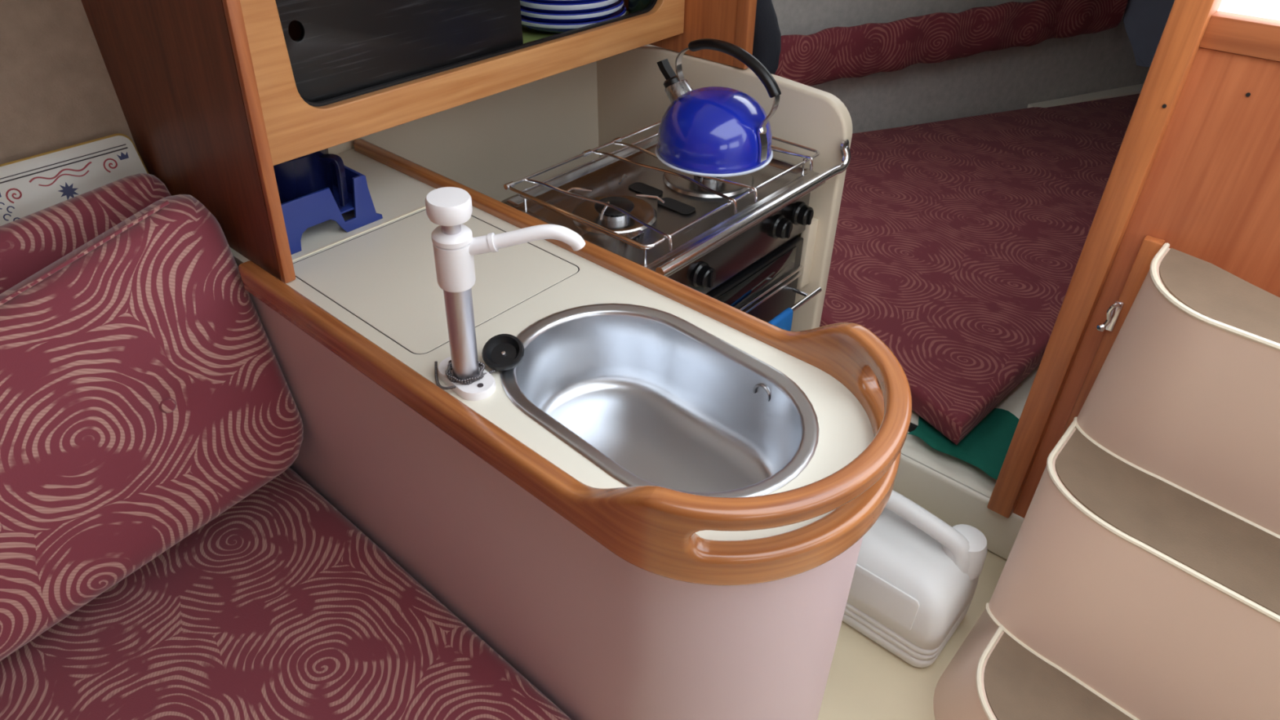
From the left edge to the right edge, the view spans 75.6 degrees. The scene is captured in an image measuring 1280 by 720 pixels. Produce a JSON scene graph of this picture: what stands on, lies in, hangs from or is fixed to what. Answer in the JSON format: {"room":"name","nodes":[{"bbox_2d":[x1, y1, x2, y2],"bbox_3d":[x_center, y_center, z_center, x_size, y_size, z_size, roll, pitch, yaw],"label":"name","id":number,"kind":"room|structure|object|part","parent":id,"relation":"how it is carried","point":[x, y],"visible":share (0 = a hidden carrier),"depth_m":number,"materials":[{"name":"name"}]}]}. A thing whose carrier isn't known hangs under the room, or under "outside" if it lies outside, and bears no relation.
{"room":"ship interior","nodes":[
{"label":"ship interior","id":0,"kind":"room"},
{"bbox_2d":[0,0,136,164],"bbox_3d":[-1.548,-0.073,1.044,0.240,1.950,1.870,28,45,32],"label":"wall","id":1,"kind":"structure","parent":0,"point":[57,91],"depth_m":1.43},
{"bbox_2d":[328,61,599,201],"bbox_3d":[-0.506,-0.276,2.040,1.047,1.000,0.091,-27,45,-32],"label":"wall panel","id":2,"kind":"object","parent":1,"relation":"attached to","point":[486,144],"visible":0.05,"depth_m":2.03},
{"bbox_2d":[817,549,1006,719],"bbox_3d":[-0.027,1.054,1.137,3.100,0.050,3.000,28,45,32],"label":"floor","id":3,"kind":"structure","parent":0,"point":[866,681],"depth_m":1.66,"materials":[{"name":"beige"}]},
{"bbox_2d":[248,292,862,719],"bbox_3d":[-0.252,0.233,1.552,1.338,0.769,0.410,28,45,32],"label":"base cabinet","id":4,"kind":"object","parent":3,"relation":"on","point":[602,636],"visible":0.41,"depth_m":1.15,"materials":[{"name":"laminate"}]},
{"bbox_2d":[229,138,911,586],"bbox_3d":[-0.241,-0.114,1.285,1.358,0.125,0.450,28,45,32],"label":"countertop","id":5,"kind":"structure","parent":4,"relation":"on","point":[799,526],"depth_m":1.06,"materials":[{"name":"laminate"}]},
{"bbox_2d":[280,162,382,254],"bbox_3d":[-0.614,-0.286,1.476,0.191,0.088,0.213,28,45,32],"label":"holder","id":6,"kind":"object","parent":5,"relation":"on","point":[302,213],"visible":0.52,"depth_m":1.43,"materials":[{"name":"blue plastic"}]},
{"bbox_2d":[273,148,348,206],"bbox_3d":[-0.623,-0.326,1.446,0.170,0.112,0.173,-22,42,-28],"label":"mug","id":7,"kind":"object","parent":6,"relation":"in","point":[295,178],"visible":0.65,"depth_m":1.40,"materials":[{"name":"plastic"}]},
{"bbox_3d":[-0.531,-0.312,1.434,0.038,0.091,0.018,7,37,9],"label":"handle","id":8,"kind":"part","parent":7,"relation":"part of","materials":[{"name":"blue plastic"}]},
{"bbox_2d":[332,184,354,213],"bbox_3d":[-0.619,-0.277,1.478,0.176,0.004,0.187,28,45,32],"label":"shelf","id":9,"kind":"object","parent":6,"relation":"attached to","point":[349,206],"depth_m":1.49,"materials":[{"name":"blue plastic"}]},
{"bbox_2d":[80,0,684,283],"bbox_3d":[-0.474,-0.773,1.589,0.652,0.734,1.021,28,45,32],"label":"wall cabinet","id":10,"kind":"object","parent":5,"relation":"on","point":[209,98],"visible":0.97,"depth_m":1.33,"materials":[{"name":"brown wood"}]},
{"bbox_3d":[-0.794,-0.565,1.306,0.638,0.734,0.071,28,45,32],"label":"panel","id":11,"kind":"part","parent":10,"relation":"part of","materials":[{"name":"brown wood"}]},
{"bbox_3d":[-0.550,-0.434,1.134,0.015,0.734,0.071,28,45,32],"label":"edge trim","id":12,"kind":"part","parent":10,"relation":"part of","materials":[{"name":"brown wood"}]},
{"bbox_3d":[-0.527,-0.892,1.590,0.014,0.515,0.980,28,45,32],"label":"panel","id":13,"kind":"part","parent":10,"relation":"part of","materials":[{"name":"brown wood"}]},
{"bbox_2d":[275,0,523,102],"bbox_3d":[-0.388,-0.621,1.307,0.010,0.410,0.501,28,45,32],"label":"sliding door","id":14,"kind":"structure","parent":10,"relation":"on","point":[343,46],"depth_m":1.34,"materials":[{"name":"black plastic"}]},
{"bbox_3d":[-0.234,-0.734,1.383,0.018,0.548,0.987,28,45,32],"label":"frame","id":15,"kind":"part","parent":10,"relation":"part of","materials":[{"name":"brown wood"}]},
{"bbox_2d":[521,4,626,33],"bbox_3d":[-0.160,-0.752,1.804,0.262,0.034,0.262,28,45,32],"label":"dish","id":16,"kind":"object","parent":10,"relation":"on","point":[538,26],"visible":0.31,"depth_m":1.71,"materials":[{"name":"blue ceramic"}]},
{"bbox_2d":[520,0,624,23],"bbox_3d":[-0.160,-0.766,1.794,0.252,0.036,0.252,28,45,32],"label":"dish","id":17,"kind":"object","parent":16,"relation":"on","point":[600,15],"visible":0.52,"depth_m":1.70,"materials":[{"name":"blue ceramic"}]},
{"bbox_2d":[520,0,618,13],"bbox_3d":[-0.160,-0.780,1.783,0.246,0.038,0.246,28,45,32],"label":"dish","id":18,"kind":"object","parent":17,"relation":"on","point":[584,7],"visible":0.69,"depth_m":1.69,"materials":[{"name":"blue ceramic"}]},
{"bbox_2d":[527,0,599,4],"bbox_3d":[-0.160,-0.794,1.772,0.246,0.038,0.246,28,45,32],"label":"dish","id":19,"kind":"object","parent":18,"relation":"on","point":[558,2],"visible":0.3,"depth_m":1.68,"materials":[{"name":"blue ceramic"}]},
{"bbox_2d":[628,0,651,13],"bbox_3d":[0.007,-0.804,1.789,0.066,0.137,0.066,28,45,32],"label":"glass jar","id":20,"kind":"object","parent":10,"relation":"on","point":[634,6],"visible":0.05,"depth_m":1.78,"materials":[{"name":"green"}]},
{"bbox_2d":[293,208,579,354],"bbox_3d":[-0.345,-0.141,1.382,0.377,0.028,0.335,28,45,32],"label":"lid","id":21,"kind":"object","parent":5,"relation":"in","point":[385,277],"visible":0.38,"depth_m":1.35,"materials":[{"name":"laminate"}]},
{"bbox_2d":[434,333,524,389],"bbox_3d":[-0.220,0.005,1.136,0.127,0.038,0.070,-15,39,-20],"label":"plug","id":22,"kind":"object","parent":5,"relation":"on","point":[502,352],"visible":0.88,"depth_m":1.15,"materials":[{"name":"black rubber"}]},
{"bbox_3d":[-0.240,0.021,1.123,0.089,0.021,0.059,0,37,-1],"label":"bead chain","id":23,"kind":"part","parent":22,"relation":"part of","materials":[{"name":"grey metal"}]},
{"bbox_2d":[425,186,585,400],"bbox_3d":[-0.177,-0.076,1.037,0.213,0.282,0.080,8,37,10],"label":"pump","id":24,"kind":"object","parent":5,"relation":"on","point":[455,246],"visible":1,"depth_m":0.99,"materials":[{"name":"white plastic"}]},
{"bbox_3d":[-0.223,-0.178,0.963,0.054,0.030,0.053,28,45,32],"label":"knob","id":25,"kind":"part","parent":24,"relation":"part of","materials":[{"name":"white plastic"}]},
{"bbox_3d":[-0.147,-0.143,0.993,0.162,0.043,0.023,0,37,-1],"label":"spout","id":26,"kind":"part","parent":24,"relation":"part of","materials":[{"name":"white plastic"}]},
{"bbox_2d":[499,302,819,497],"bbox_3d":[0.017,0.095,1.159,0.474,0.144,0.318,28,45,32],"label":"sink","id":27,"kind":"object","parent":5,"relation":"in","point":[648,396],"visible":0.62,"depth_m":1.24,"materials":[{"name":"silver metal"}]},
{"bbox_2d":[842,489,987,667],"bbox_3d":[0.548,0.426,1.709,0.263,0.282,0.221,28,45,32],"label":"water jug","id":28,"kind":"object","parent":3,"relation":"on","point":[915,579],"visible":0.7,"depth_m":1.64,"materials":[{"name":"white plastic"}]},
{"bbox_3d":[0.477,0.470,1.647,0.158,0.085,0.012,28,45,32],"label":"panel","id":29,"kind":"part","parent":28,"relation":"part of","materials":[{"name":"white plastic"}]},
{"bbox_3d":[0.566,0.336,1.673,0.240,0.095,0.040,28,45,32],"label":"handle","id":30,"kind":"part","parent":28,"relation":"part of","materials":[{"name":"white plastic"}]},
{"bbox_2d":[892,431,1024,559],"bbox_3d":[1.731,-0.357,2.888,2.450,0.145,3.105,28,45,32],"label":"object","id":31,"kind":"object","parent":3,"relation":"on","point":[953,489],"depth_m":1.93,"materials":[{"name":"beige"}]},
{"bbox_2d":[907,422,917,432],"bbox_3d":[1.068,0.382,1.752,1.650,0.028,0.010,28,45,32],"label":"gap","id":32,"kind":"structure","parent":31,"relation":"on","point":[912,426],"depth_m":2.02,"materials":[{"name":"black"}]},
{"bbox_2d":[878,364,1039,426],"bbox_3d":[1.733,-0.428,2.838,2.450,0.018,2.900,28,45,32],"label":"board","id":33,"kind":"object","parent":31,"relation":"on","point":[1015,402],"visible":0.11,"depth_m":2.10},
{"bbox_2d":[907,408,1018,479],"bbox_3d":[0.807,0.170,2.004,0.245,0.006,0.252,28,45,32],"label":"cloth","id":34,"kind":"object","parent":33,"relation":"on","point":[986,446],"visible":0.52,"depth_m":1.97,"materials":[{"name":"green fabric"}]},
{"bbox_2d":[819,93,1139,444],"bbox_3d":[1.270,-0.706,3.115,1.360,0.072,2.933,28,45,32],"label":"cushion","id":35,"kind":"object","parent":33,"relation":"on","point":[958,244],"visible":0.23,"depth_m":2.61,"materials":[{"name":"red fabric"}]},
{"bbox_2d":[933,243,1279,719],"bbox_3d":[0.956,0.420,1.245,0.790,0.852,0.552,28,45,32],"label":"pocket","id":36,"kind":"structure","parent":3,"relation":"on","point":[1140,578],"depth_m":1.32,"materials":[{"name":"beige fabric"}]},
{"bbox_3d":[-1.057,0.886,1.130,1.130,0.215,1.735,28,45,32],"label":"settee","id":37,"kind":"object","parent":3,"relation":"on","visible":0},
{"bbox_2d":[0,466,571,719],"bbox_3d":[-1.046,0.749,1.043,1.130,0.108,1.706,28,45,32],"label":"seat cushion","id":38,"kind":"object","parent":37,"relation":"on","point":[278,606],"visible":0.65,"depth_m":1.34,"materials":[{"name":"red fabric"}]},
{"bbox_2d":[0,173,171,293],"bbox_3d":[-1.117,0.144,1.260,0.205,0.558,1.011,28,45,32],"label":"cushion","id":39,"kind":"object","parent":38,"relation":"on","point":[28,244],"visible":0.15,"depth_m":1.34,"materials":[{"name":"red fabric"}]},
{"bbox_2d":[0,194,303,661],"bbox_3d":[-0.995,0.192,1.190,0.237,0.601,0.983,28,45,32],"label":"cushion","id":40,"kind":"object","parent":38,"relation":"on","point":[145,394],"visible":1,"depth_m":1.27,"materials":[{"name":"red fabric"}]},
{"bbox_2d":[596,0,1279,518],"bbox_3d":[0.878,-0.264,1.326,2.900,1.850,0.072,28,45,32],"label":"wall","id":41,"kind":"structure","parent":0,"point":[1195,171],"depth_m":1.40,"materials":[{"name":"brown wood"}]},
{"bbox_2d":[501,120,850,330],"bbox_3d":[0.077,-0.138,1.812,0.438,0.658,0.601,28,45,32],"label":"gas stove","id":42,"kind":"object","parent":41,"relation":"attached to","point":[734,241],"visible":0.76,"depth_m":1.64,"materials":[{"name":"silver metal"}]},
{"bbox_3d":[-0.220,-0.302,1.579,0.005,0.038,0.005,28,45,32],"label":"rack post","id":43,"kind":"part","parent":42,"relation":"part of","materials":[{"name":"silver metal"}]},
{"bbox_3d":[-0.049,-0.285,1.577,0.060,0.015,0.060,28,45,32],"label":"burner","id":44,"kind":"part","parent":42,"relation":"part of","materials":[{"name":"silver metal"}]},
{"bbox_3d":[-0.018,-0.233,1.519,0.030,0.002,0.045,28,45,32],"label":"label plate","id":45,"kind":"part","parent":42,"relation":"part of","materials":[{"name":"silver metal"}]},
{"bbox_3d":[0.009,-0.180,1.417,0.005,0.038,0.005,28,45,32],"label":"rack post","id":46,"kind":"part","parent":42,"relation":"part of","materials":[{"name":"silver metal"}]},
{"bbox_3d":[0.061,-0.378,1.629,0.361,0.006,0.550,28,45,32],"label":"rack frame","id":47,"kind":"part","parent":42,"relation":"part of","materials":[{"name":"silver metal"}]},
{"bbox_3d":[0.120,-0.155,1.536,0.027,0.050,0.050,28,45,32],"label":"knob","id":48,"kind":"part","parent":42,"relation":"part of","materials":[{"name":"black plastic"}]},
{"bbox_3d":[0.142,-0.386,1.715,0.060,0.015,0.060,28,45,32],"label":"burner","id":49,"kind":"part","parent":42,"relation":"part of","materials":[{"name":"silver metal"}]},
{"bbox_2d":[654,38,781,177],"bbox_3d":[0.150,-0.506,1.603,0.237,0.222,0.237,-4,37,-6],"label":"kettle","id":50,"kind":"object","parent":42,"relation":"on","point":[712,131],"visible":1,"depth_m":1.56,"materials":[{"name":"blue metal"}]},
{"bbox_3d":[0.054,-0.581,1.652,0.040,0.038,0.019,28,45,32],"label":"whistle lever","id":51,"kind":"part","parent":50,"relation":"part of","materials":[{"name":"black plastic"}]},
{"bbox_3d":[0.085,-0.530,1.656,0.076,0.064,0.056,28,45,32],"label":"spout","id":52,"kind":"part","parent":50,"relation":"part of","materials":[{"name":"silver metal"}]},
{"bbox_2d":[705,235,821,330],"bbox_3d":[0.069,-0.099,1.834,0.424,0.568,0.560,28,45,32],"label":"oven","id":53,"kind":"object","parent":42,"relation":"in","point":[757,276],"depth_m":1.72,"materials":[{"name":"black metal"}]},
{"bbox_3d":[0.188,-0.093,1.693,0.009,0.007,0.529,28,45,32],"label":"door trim","id":54,"kind":"part","parent":42,"relation":"part of","materials":[{"name":"silver metal"}]},
{"bbox_3d":[0.187,-0.080,1.703,0.009,0.007,0.529,28,45,32],"label":"door trim","id":55,"kind":"part","parent":42,"relation":"part of","materials":[{"name":"silver metal"}]},
{"bbox_2d":[768,307,792,330],"bbox_3d":[0.298,-0.026,1.822,0.023,0.168,0.091,28,45,32],"label":"tea towel","id":56,"kind":"object","parent":42,"relation":"hanging from","point":[783,320],"visible":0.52,"depth_m":1.79,"materials":[{"name":"blue fabric"}]},
{"bbox_3d":[0.293,-0.271,1.693,0.027,0.050,0.050,28,45,32],"label":"knob","id":57,"kind":"part","parent":42,"relation":"part of","materials":[{"name":"black plastic"}]},
{"bbox_3d":[0.346,-0.306,1.741,0.027,0.050,0.050,28,45,32],"label":"knob","id":58,"kind":"part","parent":42,"relation":"part of","materials":[{"name":"black plastic"}]},
{"bbox_3d":[0.340,-0.402,1.719,0.005,0.038,0.005,28,45,32],"label":"rack post","id":59,"kind":"part","parent":42,"relation":"part of","materials":[{"name":"silver metal"}]},
{"bbox_3d":[0.224,-0.875,1.615,0.032,0.593,0.028,28,45,32],"label":"edge trim","id":60,"kind":"part","parent":41,"relation":"part of","materials":[{"name":"brown wood"}]},
{"bbox_2d":[752,0,781,74],"bbox_3d":[0.264,-0.828,1.750,0.100,0.460,0.093,28,45,32],"label":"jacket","id":61,"kind":"object","parent":41,"relation":"hanging from","point":[766,47],"visible":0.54,"depth_m":1.81,"materials":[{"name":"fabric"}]},
{"bbox_2d":[1096,300,1124,332],"bbox_3d":[0.831,-0.077,1.457,0.034,0.063,0.017,-11,38,-15],"label":"hook latch","id":62,"kind":"object","parent":41,"relation":"attached to","point":[1113,312],"visible":1,"depth_m":1.46,"materials":[{"name":"silver metal"}]},
{"bbox_3d":[0.820,-0.058,1.467,0.010,0.016,0.016,-10,38,-13],"label":"knob","id":63,"kind":"part","parent":62,"relation":"part of","materials":[{"name":"silver metal"}]},
{"bbox_3d":[0.841,-0.078,1.462,0.014,0.060,0.008,28,45,32],"label":"plate","id":64,"kind":"part","parent":62,"relation":"part of","materials":[{"name":"silver metal"}]},
{"bbox_2d":[773,0,1149,133],"bbox_3d":[1.448,-1.458,3.313,2.527,1.400,0.100,-12,39,-17],"label":"wall","id":65,"kind":"structure","parent":0,"point":[1011,78],"depth_m":3.44,"materials":[{"name":"grey paint"}]},
{"bbox_2d":[774,0,1128,86],"bbox_3d":[1.179,-1.251,3.227,1.756,0.262,0.077,-12,39,-17],"label":"cushion","id":66,"kind":"object","parent":65,"relation":"attached to","point":[830,54],"visible":0.88,"depth_m":3.18,"materials":[{"name":"red fabric"}]},
{"bbox_2d":[1026,83,1143,107],"bbox_3d":[2.132,-1.188,3.732,0.895,0.076,0.059,-12,39,-17],"label":"ledge","id":67,"kind":"object","parent":65,"relation":"attached to","point":[1135,89],"visible":0.29,"depth_m":3.68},
{"bbox_2d":[1217,0,1279,20],"bbox_3d":[2.353,-0.973,1.909,1.195,0.050,3.215,28,45,32],"label":"countertop","id":68,"kind":"structure","parent":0,"point":[1268,9],"depth_m":1.28,"materials":[{"name":"white"}]},
{"bbox_3d":[1.303,-1.759,2.485,1.615,0.050,3.215,28,45,32],"label":"ceiling","id":69,"kind":"structure","parent":0,"visible":0},
{"bbox_2d":[1123,0,1174,67],"bbox_3d":[2.140,-1.647,3.201,0.300,0.995,0.036,28,45,32],"label":"curtain","id":70,"kind":"object","parent":69,"relation":"hanging from","point":[1144,21],"visible":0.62,"depth_m":3.43,"materials":[{"name":"blue fabric"}]},
{"bbox_3d":[-1.477,0.078,1.012,0.090,0.077,1.752,28,45,32],"label":"shelf","id":71,"kind":"object","parent":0,"visible":0},
{"bbox_2d":[0,133,148,226],"bbox_3d":[-1.005,-0.296,1.447,0.076,0.138,0.265,28,45,32],"label":"decorative tray","id":72,"kind":"object","parent":71,"relation":"on","point":[28,185],"visible":0.7,"depth_m":1.43,"materials":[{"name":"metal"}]},
{"bbox_2d":[3,213,11,221],"bbox_3d":[-1.058,-0.239,1.380,0.006,0.011,0.012,16,39,20],"label":"print","id":73,"kind":"object","parent":72,"relation":"attached to","point":[6,217],"depth_m":1.38,"materials":[{"name":"blue"}]},
{"bbox_2d":[6,205,14,213],"bbox_3d":[-1.054,-0.252,1.382,0.006,0.011,0.012,16,39,20],"label":"print","id":74,"kind":"object","parent":72,"relation":"attached to","point":[10,209],"depth_m":1.38,"materials":[{"name":"blue"}]},
{"bbox_2d":[5,188,22,203],"bbox_3d":[-1.050,-0.276,1.383,0.010,0.022,0.023,28,45,32],"label":"print","id":75,"kind":"object","parent":72,"relation":"attached to","point":[12,195],"depth_m":1.38,"materials":[{"name":"red"}]},
{"bbox_2d":[28,161,92,182],"bbox_3d":[-1.001,-0.323,1.426,0.006,0.010,0.101,28,45,32],"label":"print","id":76,"kind":"object","parent":72,"relation":"attached to","point":[55,171],"depth_m":1.43,"materials":[{"name":"red"}]},
{"bbox_2d":[0,143,125,179],"bbox_3d":[-1.006,-0.338,1.419,0.002,0.002,0.233,28,45,32],"label":"print","id":77,"kind":"object","parent":72,"relation":"on","point":[41,167],"depth_m":1.43},
{"bbox_2d":[38,170,88,186],"bbox_3d":[-0.998,-0.316,1.429,0.006,0.012,0.081,28,45,32],"label":"print","id":78,"kind":"object","parent":72,"relation":"attached to","point":[46,178],"depth_m":1.43,"materials":[{"name":"red"}]},
{"bbox_2d":[0,146,128,183],"bbox_3d":[-1.004,-0.332,1.421,0.002,0.002,0.233,28,45,32],"label":"print","id":79,"kind":"object","parent":72,"relation":"on","point":[43,171],"depth_m":1.43},
{"bbox_2d":[58,182,78,199],"bbox_3d":[-0.995,-0.294,1.435,0.012,0.030,0.031,28,45,32],"label":"print","id":80,"kind":"object","parent":72,"relation":"attached to","point":[67,190],"depth_m":1.43,"materials":[{"name":"blue"}]},
{"bbox_2d":[103,158,117,172],"bbox_3d":[-0.948,-0.349,1.476,0.010,0.022,0.023,28,45,32],"label":"print","id":81,"kind":"object","parent":72,"relation":"attached to","point":[110,165],"depth_m":1.48,"materials":[{"name":"red"}]},
{"bbox_2d":[117,151,128,159],"bbox_3d":[-0.933,-0.369,1.488,0.005,0.012,0.018,28,45,32],"label":"print","id":82,"kind":"object","parent":72,"relation":"attached to","point":[121,155],"depth_m":1.49,"materials":[{"name":"blue"}]}
]}

